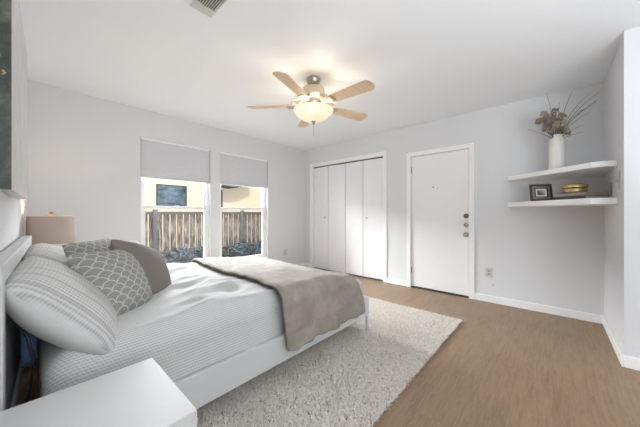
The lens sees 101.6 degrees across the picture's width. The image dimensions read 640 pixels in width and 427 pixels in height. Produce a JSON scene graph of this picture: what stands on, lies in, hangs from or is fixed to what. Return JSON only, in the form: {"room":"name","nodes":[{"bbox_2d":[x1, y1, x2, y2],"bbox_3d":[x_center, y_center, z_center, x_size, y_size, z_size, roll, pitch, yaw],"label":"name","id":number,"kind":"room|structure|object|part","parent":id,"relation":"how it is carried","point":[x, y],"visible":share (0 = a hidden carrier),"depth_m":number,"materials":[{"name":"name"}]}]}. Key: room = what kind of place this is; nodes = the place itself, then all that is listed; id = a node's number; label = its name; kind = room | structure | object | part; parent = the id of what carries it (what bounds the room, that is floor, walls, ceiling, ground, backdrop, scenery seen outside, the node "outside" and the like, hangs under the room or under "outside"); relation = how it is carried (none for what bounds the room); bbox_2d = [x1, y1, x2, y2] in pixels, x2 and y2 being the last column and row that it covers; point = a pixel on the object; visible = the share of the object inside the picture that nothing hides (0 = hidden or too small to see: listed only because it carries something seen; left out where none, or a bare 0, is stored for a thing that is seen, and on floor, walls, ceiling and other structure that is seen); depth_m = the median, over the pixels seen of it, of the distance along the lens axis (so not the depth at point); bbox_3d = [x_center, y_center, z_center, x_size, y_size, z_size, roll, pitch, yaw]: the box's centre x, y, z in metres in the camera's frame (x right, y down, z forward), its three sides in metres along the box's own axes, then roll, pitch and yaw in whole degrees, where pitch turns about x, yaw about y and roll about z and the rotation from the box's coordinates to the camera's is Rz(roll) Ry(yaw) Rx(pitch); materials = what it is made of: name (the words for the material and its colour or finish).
{"room":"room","nodes":[
{"label":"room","id":0,"kind":"room"},
{"bbox_2d":[0,79,27,252],"bbox_3d":[-0.142,-0.107,-0.159,8.051,2.440,0.125,0,0,44],"label":"wall","id":1,"kind":"structure","parent":0,"point":[13,211],"depth_m":1.54,"materials":[{"name":"paint"}]},
{"bbox_2d":[0,0,26,198],"bbox_3d":[-1.682,-0.610,1.442,1.052,1.020,0.040,0,0,44],"label":"canvas painting","id":2,"kind":"object","parent":1,"relation":"attached to","point":[13,53],"visible":1,"depth_m":1.12},
{"bbox_2d":[28,80,303,263],"bbox_3d":[-1.663,-0.107,4.075,0.130,2.440,3.865,0,0,42],"label":"wall","id":3,"kind":"structure","parent":0,"point":[84,151],"depth_m":3.11,"materials":[{"name":"paint"}]},
{"bbox_2d":[141,177,207,257],"bbox_3d":[-2.014,-0.082,3.679,0.125,1.790,0.902,0,0,42],"label":"window","id":4,"kind":"structure","parent":3,"relation":"in","point":[205,185],"depth_m":3.82,"materials":[{"name":"white plastic"}]},
{"bbox_3d":[-2.048,-0.502,3.709,0.024,0.877,0.832,0,0,42],"label":"sash","id":5,"kind":"part","parent":4,"relation":"part of","materials":[{"name":"white plastic"}]},
{"bbox_3d":[-2.029,0.337,3.692,0.024,0.881,0.832,0,0,42],"label":"sash","id":6,"kind":"part","parent":4,"relation":"part of","materials":[{"name":"white plastic"}]},
{"bbox_2d":[141,137,209,182],"bbox_3d":[-1.994,-0.719,3.661,0.056,0.514,0.890,0,0,42],"label":"cellular shade","id":7,"kind":"object","parent":3,"relation":"attached to","point":[160,159],"visible":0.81,"depth_m":3.60,"materials":[{"name":"white fabric"}]},
{"bbox_3d":[-1.990,-0.474,3.657,0.040,0.024,0.890,0,0,42],"label":"rail","id":8,"kind":"part","parent":7,"relation":"part of","materials":[{"name":"plastic"}]},
{"bbox_2d":[220,151,266,187],"bbox_3d":[-1.286,-0.721,4.455,0.056,0.511,0.910,0,0,42],"label":"cellular shade","id":9,"kind":"object","parent":3,"relation":"attached to","point":[237,170],"visible":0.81,"depth_m":4.40,"materials":[{"name":"white fabric"}]},
{"bbox_3d":[-1.281,-0.477,4.451,0.040,0.024,0.910,0,0,42],"label":"rail","id":10,"kind":"part","parent":9,"relation":"part of","materials":[{"name":"plastic"}]},
{"bbox_2d":[220,184,267,257],"bbox_3d":[-1.306,-0.082,4.473,0.125,1.790,0.922,0,0,42],"label":"window","id":11,"kind":"structure","parent":3,"relation":"in","point":[263,190],"depth_m":4.77,"materials":[{"name":"white plastic"}]},
{"bbox_3d":[-1.339,-0.502,4.503,0.024,0.877,0.852,0,0,42],"label":"sash","id":12,"kind":"part","parent":11,"relation":"part of","materials":[{"name":"white plastic"}]},
{"bbox_3d":[-1.320,0.337,4.486,0.024,0.881,0.852,0,0,42],"label":"sash","id":13,"kind":"part","parent":11,"relation":"part of","materials":[{"name":"white plastic"}]},
{"bbox_3d":[-1.330,-0.082,4.494,0.060,1.790,0.922,0,0,42],"label":"frame","id":14,"kind":"part","parent":11,"relation":"part of","materials":[{"name":"white plastic"}]},
{"bbox_2d":[18,267,639,426],"bbox_3d":[1.422,1.138,1.593,8.040,0.050,5.130,0,0,42],"label":"floor","id":15,"kind":"structure","parent":0,"point":[502,365],"depth_m":1.79,"materials":[{"name":"brown wood"}]},
{"bbox_2d":[0,358,196,426],"bbox_3d":[-0.651,0.838,0.722,0.410,0.550,0.440,0,0,42],"label":"nightstand","id":16,"kind":"object","parent":15,"relation":"on","point":[140,394],"visible":1,"depth_m":0.76,"materials":[{"name":"white paint"}]},
{"bbox_3d":[-0.506,0.851,0.592,0.020,0.524,0.440,0,0,42],"label":"panel","id":17,"kind":"part","parent":16,"relation":"part of","materials":[{"name":"white paint"}]},
{"bbox_2d":[0,235,368,411],"bbox_3d":[-0.884,0.638,2.152,1.615,0.950,2.226,0,0,42],"label":"frame","id":18,"kind":"object","parent":15,"relation":"on","point":[203,386],"visible":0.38,"depth_m":1.31,"materials":[{"name":"white paint"}]},
{"bbox_3d":[-1.585,0.508,1.366,1.517,0.570,0.020,0,0,44],"label":"headboard panel","id":19,"kind":"part","parent":18,"relation":"part of","materials":[{"name":"white wood"}]},
{"bbox_3d":[-1.586,0.196,1.366,1.508,0.065,0.045,0,0,44],"label":"headboard rail","id":20,"kind":"part","parent":18,"relation":"part of","materials":[{"name":"white paint"}]},
{"bbox_3d":[-1.586,0.818,1.366,1.508,0.070,0.045,0,0,44],"label":"headboard rail","id":21,"kind":"part","parent":18,"relation":"part of","materials":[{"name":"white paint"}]},
{"bbox_2d":[14,322,34,402],"bbox_3d":[-1.134,0.750,0.982,0.201,0.722,0.039,0,0,29],"label":"power cord","id":22,"kind":"object","parent":18,"relation":"hanging from","point":[25,334],"visible":0.73,"depth_m":0.94,"materials":[{"name":"black plastic"}]},
{"bbox_2d":[37,262,361,397],"bbox_3d":[-0.849,0.670,2.192,1.570,0.412,2.069,0,0,42],"label":"mattress","id":23,"kind":"object","parent":18,"relation":"on","point":[207,316],"visible":0.35,"depth_m":1.33,"materials":[{"name":"white fabric"}]},
{"bbox_2d":[20,331,36,365],"bbox_3d":[-1.325,0.570,1.188,0.260,0.144,0.050,0,0,42],"label":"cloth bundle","id":24,"kind":"object","parent":23,"relation":"on","point":[25,357],"visible":0.49,"depth_m":1.10,"materials":[{"name":"blue fabric"}]},
{"bbox_2d":[21,243,67,265],"bbox_3d":[-1.725,0.390,1.762,0.388,0.380,0.721,0,0,-44],"label":"sham pillow","id":25,"kind":"object","parent":23,"relation":"on","point":[41,250],"visible":0.25,"depth_m":1.54,"materials":[{"name":"white fabric"}]},
{"bbox_2d":[5,258,117,354],"bbox_3d":[-1.183,0.409,1.213,0.368,0.397,0.741,0,0,-43],"label":"sham pillow","id":26,"kind":"object","parent":23,"relation":"on","point":[51,301],"visible":0.81,"depth_m":0.98,"materials":[{"name":"white fabric"}]},
{"bbox_2d":[62,239,110,257],"bbox_3d":[-1.435,0.351,1.728,0.237,0.344,0.388,0,0,-3],"label":"cushion","id":27,"kind":"object","parent":23,"relation":"on","point":[103,244],"visible":0.24,"depth_m":1.63,"materials":[{"name":"fabric"}]},
{"bbox_2d":[67,250,152,315],"bbox_3d":[-1.137,0.387,1.446,0.282,0.367,0.359,0,0,9],"label":"cushion","id":28,"kind":"object","parent":23,"relation":"on","point":[117,274],"visible":0.58,"depth_m":1.36,"materials":[{"name":"fabric"}]},
{"bbox_2d":[109,240,139,246],"bbox_3d":[-1.357,0.349,1.931,0.218,0.321,0.342,0,0,-4],"label":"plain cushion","id":29,"kind":"object","parent":23,"relation":"on","point":[134,241],"visible":0.12,"depth_m":1.96,"materials":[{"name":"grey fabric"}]},
{"bbox_2d":[111,239,171,294],"bbox_3d":[-1.145,0.375,1.699,0.250,0.440,0.492,0,0,0],"label":"plain cushion","id":30,"kind":"object","parent":23,"relation":"on","point":[153,264],"visible":0.44,"depth_m":1.65,"materials":[{"name":"beige fabric"}]},
{"bbox_2d":[191,256,365,350],"bbox_3d":[-0.519,0.659,2.480,1.679,0.410,0.930,0,0,42],"label":"throw blanket","id":31,"kind":"object","parent":23,"relation":"on","point":[315,302],"visible":0.96,"depth_m":1.94,"materials":[{"name":"grey fabric"}]},
{"bbox_3d":[-0.276,0.863,1.640,0.025,0.170,2.181,0,0,42],"label":"rail","id":32,"kind":"part","parent":18,"relation":"part of","materials":[{"name":"white paint"}]},
{"bbox_3d":[0.441,1.023,2.444,0.025,0.160,0.025,0,0,42],"label":"leg","id":33,"kind":"part","parent":18,"relation":"part of","materials":[{"name":"white paint"}]},
{"bbox_2d":[197,297,461,426],"bbox_3d":[-0.272,1.108,2.511,2.330,0.010,2.525,0,0,42],"label":"area rug","id":34,"kind":"object","parent":15,"relation":"on","point":[348,378],"visible":0.41,"depth_m":1.73,"materials":[{"name":"beige carpet"}]},
{"bbox_3d":[-2.219,0.838,2.263,0.395,0.550,0.420,0,0,42],"label":"nightstand","id":35,"kind":"object","parent":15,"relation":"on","visible":0},
{"bbox_2d":[25,211,74,244],"bbox_3d":[-2.297,0.272,2.232,0.306,0.580,0.306,0,0,42],"label":"table lamp","id":36,"kind":"object","parent":35,"relation":"on","point":[54,230],"visible":0.59,"depth_m":2.13,"materials":[{"name":"beige fabric"}]},
{"bbox_2d":[19,0,639,149],"bbox_3d":[1.422,-1.387,1.593,8.040,0.120,5.130,0,0,42],"label":"ceiling","id":37,"kind":"structure","parent":0,"point":[425,61],"depth_m":2.19,"materials":[{"name":"paint"}]},
{"bbox_2d":[190,0,226,17],"bbox_3d":[-0.648,-1.322,1.591,0.360,0.010,0.140,0,0,42],"label":"ceiling vent","id":38,"kind":"object","parent":37,"relation":"in","point":[209,8],"visible":1,"depth_m":1.66,"materials":[{"name":"metal"}]},
{"bbox_2d":[247,71,374,128],"bbox_3d":[-0.023,-1.047,2.538,1.224,0.560,1.273,0,0,42],"label":"ceiling fan","id":39,"kind":"object","parent":37,"relation":"hanging from","point":[315,109],"visible":1,"depth_m":2.46,"materials":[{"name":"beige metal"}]},
{"bbox_3d":[-0.493,-1.065,2.607,0.470,0.038,0.137,0,0,5],"label":"blade","id":40,"kind":"part","parent":39,"relation":"part of","materials":[{"name":"brown wood"}]},
{"bbox_3d":[-0.231,-1.065,2.174,0.137,0.038,0.470,0,0,23],"label":"blade","id":41,"kind":"part","parent":39,"relation":"part of","materials":[{"name":"brown wood"}]},
{"bbox_3d":[-0.238,-1.098,2.590,0.186,0.100,0.117,0,0,-4],"label":"blade arm","id":42,"kind":"part","parent":39,"relation":"part of","materials":[{"name":"silver metal"}]},
{"bbox_3d":[-0.163,-1.065,2.989,0.137,0.038,0.470,0,0,-13],"label":"blade","id":43,"kind":"part","parent":39,"relation":"part of","materials":[{"name":"brown wood"}]},
{"bbox_3d":[-0.121,-1.098,2.403,0.122,0.100,0.181,0,0,42],"label":"blade arm","id":44,"kind":"part","parent":39,"relation":"part of","materials":[{"name":"silver metal"}]},
{"bbox_3d":[-0.064,-0.961,2.571,0.392,0.117,0.392,0,0,42],"label":"lamp shade","id":45,"kind":"part","parent":39,"relation":"part of","materials":[{"name":"white glass"}]},
{"bbox_3d":[0.068,-1.098,2.457,0.187,0.100,0.118,0,0,42],"label":"blade arm","id":46,"kind":"part","parent":39,"relation":"part of","materials":[{"name":"silver metal"}]},
{"bbox_3d":[0.092,-1.098,2.652,0.121,0.100,0.183,0,0,42],"label":"blade arm","id":47,"kind":"part","parent":39,"relation":"part of","materials":[{"name":"silver metal"}]},
{"bbox_3d":[0.303,-1.065,2.794,0.470,0.038,0.137,0,0,-31],"label":"blade","id":48,"kind":"part","parent":39,"relation":"part of","materials":[{"name":"brown wood"}]},
{"bbox_3d":[0.263,-1.065,2.293,0.471,0.038,0.137,0,0,42],"label":"blade","id":49,"kind":"part","parent":39,"relation":"part of","materials":[{"name":"brown wood"}]},
{"bbox_2d":[304,82,603,315],"bbox_3d":[1.444,-0.107,4.347,4.405,2.440,0.680,0,0,42],"label":"wall","id":50,"kind":"structure","parent":0,"point":[548,256],"depth_m":3.09,"materials":[{"name":"paint"}]},
{"bbox_2d":[314,157,382,279],"bbox_3d":[0.457,0.076,4.798,1.569,2.029,0.083,0,0,42],"label":"door","id":51,"kind":"structure","parent":50,"relation":"in","point":[348,196],"depth_m":4.72,"materials":[{"name":"white wood"}]},
{"bbox_3d":[0.029,0.086,5.198,0.030,2.011,0.383,0,0,-44],"label":"bifold panel","id":52,"kind":"part","parent":51,"relation":"part of","materials":[{"name":"white wood"}]},
{"bbox_3d":[0.320,0.086,4.938,0.383,2.011,0.030,0,0,38],"label":"bifold panel","id":53,"kind":"part","parent":51,"relation":"part of","materials":[{"name":"white wood"}]},
{"bbox_3d":[0.616,0.086,4.683,0.382,2.011,0.030,0,0,44],"label":"bifold panel","id":54,"kind":"part","parent":51,"relation":"part of","materials":[{"name":"white wood"}]},
{"bbox_3d":[0.907,0.086,4.422,0.382,2.011,0.030,0,0,40],"label":"bifold panel","id":55,"kind":"part","parent":51,"relation":"part of","materials":[{"name":"white wood"}]},
{"bbox_2d":[310,151,386,282],"bbox_3d":[0.478,0.052,4.822,1.711,2.121,0.138,0,0,42],"label":"trim","id":56,"kind":"structure","parent":50,"relation":"attached to","point":[383,154],"depth_m":4.52,"materials":[{"name":"white wood"}]},
{"bbox_2d":[411,149,468,297],"bbox_3d":[1.688,0.131,3.714,0.782,1.965,0.164,0,0,42],"label":"door","id":57,"kind":"structure","parent":50,"relation":"in","point":[440,181],"depth_m":3.67,"materials":[{"name":"white wood"}]},
{"bbox_2d":[407,143,473,298],"bbox_3d":[1.702,0.097,3.730,0.904,2.032,0.138,0,0,42],"label":"trim","id":58,"kind":"structure","parent":50,"relation":"attached to","point":[470,146],"depth_m":3.55,"materials":[{"name":"white wood"}]},
{"bbox_2d":[304,263,639,370],"bbox_3d":[2.248,1.071,2.510,7.790,0.085,0.991,0,0,42],"label":"baseboard","id":59,"kind":"structure","parent":50,"relation":"attached to","point":[590,317],"depth_m":2.81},
{"bbox_2d":[485,267,492,277],"bbox_3d":[2.123,0.741,3.279,0.082,0.118,0.010,0,0,42],"label":"wall outlet","id":60,"kind":"object","parent":50,"relation":"attached to","point":[488,271],"visible":1,"depth_m":3.28,"materials":[{"name":"white plastic"}]},
{"bbox_2d":[508,160,617,181],"bbox_3d":[2.326,-0.405,2.611,0.776,0.047,0.734,0,0,42],"label":"corner shelf","id":61,"kind":"object","parent":50,"relation":"attached to","point":[600,168],"visible":1,"depth_m":2.49,"materials":[{"name":"white wood"}]},
{"bbox_2d":[549,134,563,168],"bbox_3d":[2.383,-0.609,2.632,0.117,0.360,0.117,0,0,42],"label":"vase","id":62,"kind":"object","parent":61,"relation":"on","point":[556,144],"visible":0.84,"depth_m":2.59,"materials":[{"name":"white ceramic"}]},
{"bbox_2d":[531,93,596,138],"bbox_3d":[2.442,-0.946,2.654,0.728,0.637,0.209,0,0,-8],"label":"bunch","id":63,"kind":"object","parent":62,"relation":"in","point":[548,122],"visible":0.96,"depth_m":2.60,"materials":[{"name":"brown plant"}]},
{"bbox_2d":[508,197,617,206],"bbox_3d":[2.326,-0.103,2.611,0.776,0.052,0.734,0,0,42],"label":"corner shelf","id":64,"kind":"object","parent":50,"relation":"attached to","point":[613,200],"visible":1,"depth_m":2.41,"materials":[{"name":"white wood"}]},
{"bbox_2d":[529,184,552,200],"bbox_3d":[2.301,-0.216,2.718,0.190,0.176,0.050,0,0,15],"label":"picture frame","id":65,"kind":"object","parent":64,"relation":"on","point":[538,192],"visible":0.98,"depth_m":2.71,"materials":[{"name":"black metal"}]},
{"bbox_2d":[537,190,544,194],"bbox_3d":[2.301,-0.216,2.719,0.070,0.055,0.013,0,0,15],"label":"print","id":66,"kind":"object","parent":65,"relation":"attached to","point":[539,192],"depth_m":2.72},
{"bbox_3d":[2.300,-0.216,2.716,0.114,0.100,0.033,0,0,15],"label":"frame","id":67,"kind":"part","parent":65,"relation":"part of","materials":[{"name":"white paper"}]},
{"bbox_2d":[552,195,609,199],"bbox_3d":[2.439,-0.145,2.454,0.250,0.032,0.300,0,0,-6],"label":"book","id":68,"kind":"object","parent":64,"relation":"on","point":[579,196],"visible":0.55,"depth_m":2.33,"materials":[{"name":"paper"}]},
{"bbox_2d":[554,192,609,196],"bbox_3d":[2.439,-0.175,2.447,0.235,0.026,0.285,0,0,-6],"label":"book","id":69,"kind":"object","parent":68,"relation":"on","point":[581,193],"visible":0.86,"depth_m":2.32,"materials":[{"name":"paper"}]},
{"bbox_2d":[562,183,588,193],"bbox_3d":[2.428,-0.234,2.487,0.184,0.092,0.184,0,0,42],"label":"lidded box","id":70,"kind":"object","parent":69,"relation":"on","point":[568,188],"visible":0.84,"depth_m":2.42,"materials":[{"name":"gold metal"}]},
{"bbox_3d":[2.428,-0.261,2.487,0.184,0.040,0.184,0,0,42],"label":"lid","id":71,"kind":"part","parent":70,"relation":"part of","materials":[{"name":"gold metal"}]},
{"bbox_2d":[604,26,639,358],"bbox_3d":[3.887,-0.107,1.137,3.515,2.440,1.097,0,0,42],"label":"wall","id":72,"kind":"structure","parent":0,"point":[622,81],"depth_m":1.90,"materials":[{"name":"paint"}]},
{"bbox_2d":[616,171,619,188],"bbox_3d":[2.319,-0.257,2.032,0.016,0.135,0.075,0,0,42],"label":"light switch","id":73,"kind":"object","parent":72,"relation":"attached to","point":[618,173],"visible":1,"depth_m":2.02,"materials":[{"name":"beige plastic"}]},
{"label":"outside","id":74,"kind":"structure","parent":0,"visible":0},
{"bbox_3d":[-4.141,1.313,10.400,11.970,0.100,22.000,0,0,42],"label":"ground","id":75,"kind":"structure","parent":74,"visible":0},
{"bbox_2d":[160,252,168,263],"bbox_3d":[-3.640,1.038,5.605,0.622,0.501,0.808,0,0,42],"label":"shrub","id":76,"kind":"object","parent":75,"relation":"on","point":[163,255],"visible":0.05,"depth_m":5.77,"materials":[{"name":"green plant"}]},
{"bbox_2d":[165,245,198,262],"bbox_3d":[-3.184,1.019,6.127,0.639,0.537,0.851,0,0,42],"label":"shrub","id":77,"kind":"object","parent":75,"relation":"on","point":[183,255],"visible":0.73,"depth_m":5.97,"materials":[{"name":"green plant"}]},
{"bbox_2d":[145,209,261,260],"bbox_3d":[-1.849,0.583,8.367,0.133,1.360,9.022,0,0,42],"label":"fence","id":78,"kind":"object","parent":75,"relation":"on","point":[242,220],"visible":0.2,"depth_m":6.77,"materials":[{"name":"brown wood"}]},
{"bbox_3d":[-3.843,0.583,6.085,0.069,1.360,0.090,0,0,42],"label":"post","id":79,"kind":"part","parent":78,"relation":"part of","materials":[{"name":"grey wood"}]},
{"bbox_3d":[-1.875,-0.012,8.376,0.043,0.070,9.000,0,0,42],"label":"rail","id":80,"kind":"part","parent":78,"relation":"part of","materials":[{"name":"wood"}]},
{"bbox_3d":[-1.875,0.978,8.376,0.043,0.070,9.000,0,0,42],"label":"rail","id":81,"kind":"part","parent":78,"relation":"part of","materials":[{"name":"wood"}]},
{"bbox_3d":[-2.318,0.583,7.793,0.069,1.360,0.090,0,0,42],"label":"post","id":82,"kind":"part","parent":78,"relation":"part of","materials":[{"name":"grey wood"}]},
{"bbox_2d":[145,178,261,249],"bbox_3d":[-5.843,-0.637,11.249,5.100,3.800,16.000,0,0,42],"label":"house","id":83,"kind":"structure","parent":75,"relation":"on","point":[158,192],"depth_m":9.62,"materials":[{"name":"beige paint"}]},
{"bbox_3d":[-5.204,-0.627,9.176,0.010,0.680,0.920,0,0,42],"label":"pane","id":84,"kind":"part","parent":83,"relation":"part of","materials":[{"name":"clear glass"}]},
{"bbox_2d":[197,246,225,257],"bbox_3d":[-2.756,1.001,6.602,0.612,0.573,0.812,0,0,42],"label":"shrub","id":85,"kind":"object","parent":75,"relation":"on","point":[200,255],"visible":0.18,"depth_m":6.47,"materials":[{"name":"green plant"}]},
{"bbox_2d":[227,241,254,256],"bbox_3d":[-2.180,1.027,7.237,0.622,0.522,0.799,0,0,42],"label":"shrub","id":86,"kind":"object","parent":75,"relation":"on","point":[242,249],"visible":0.88,"depth_m":7.10,"materials":[{"name":"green plant"}]},
{"bbox_2d":[251,240,261,254],"bbox_3d":[-1.714,1.036,7.763,0.629,0.504,0.820,0,0,42],"label":"shrub","id":87,"kind":"object","parent":75,"relation":"on","point":[257,249],"visible":0.44,"depth_m":7.55,"materials":[{"name":"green plant"}]}
]}

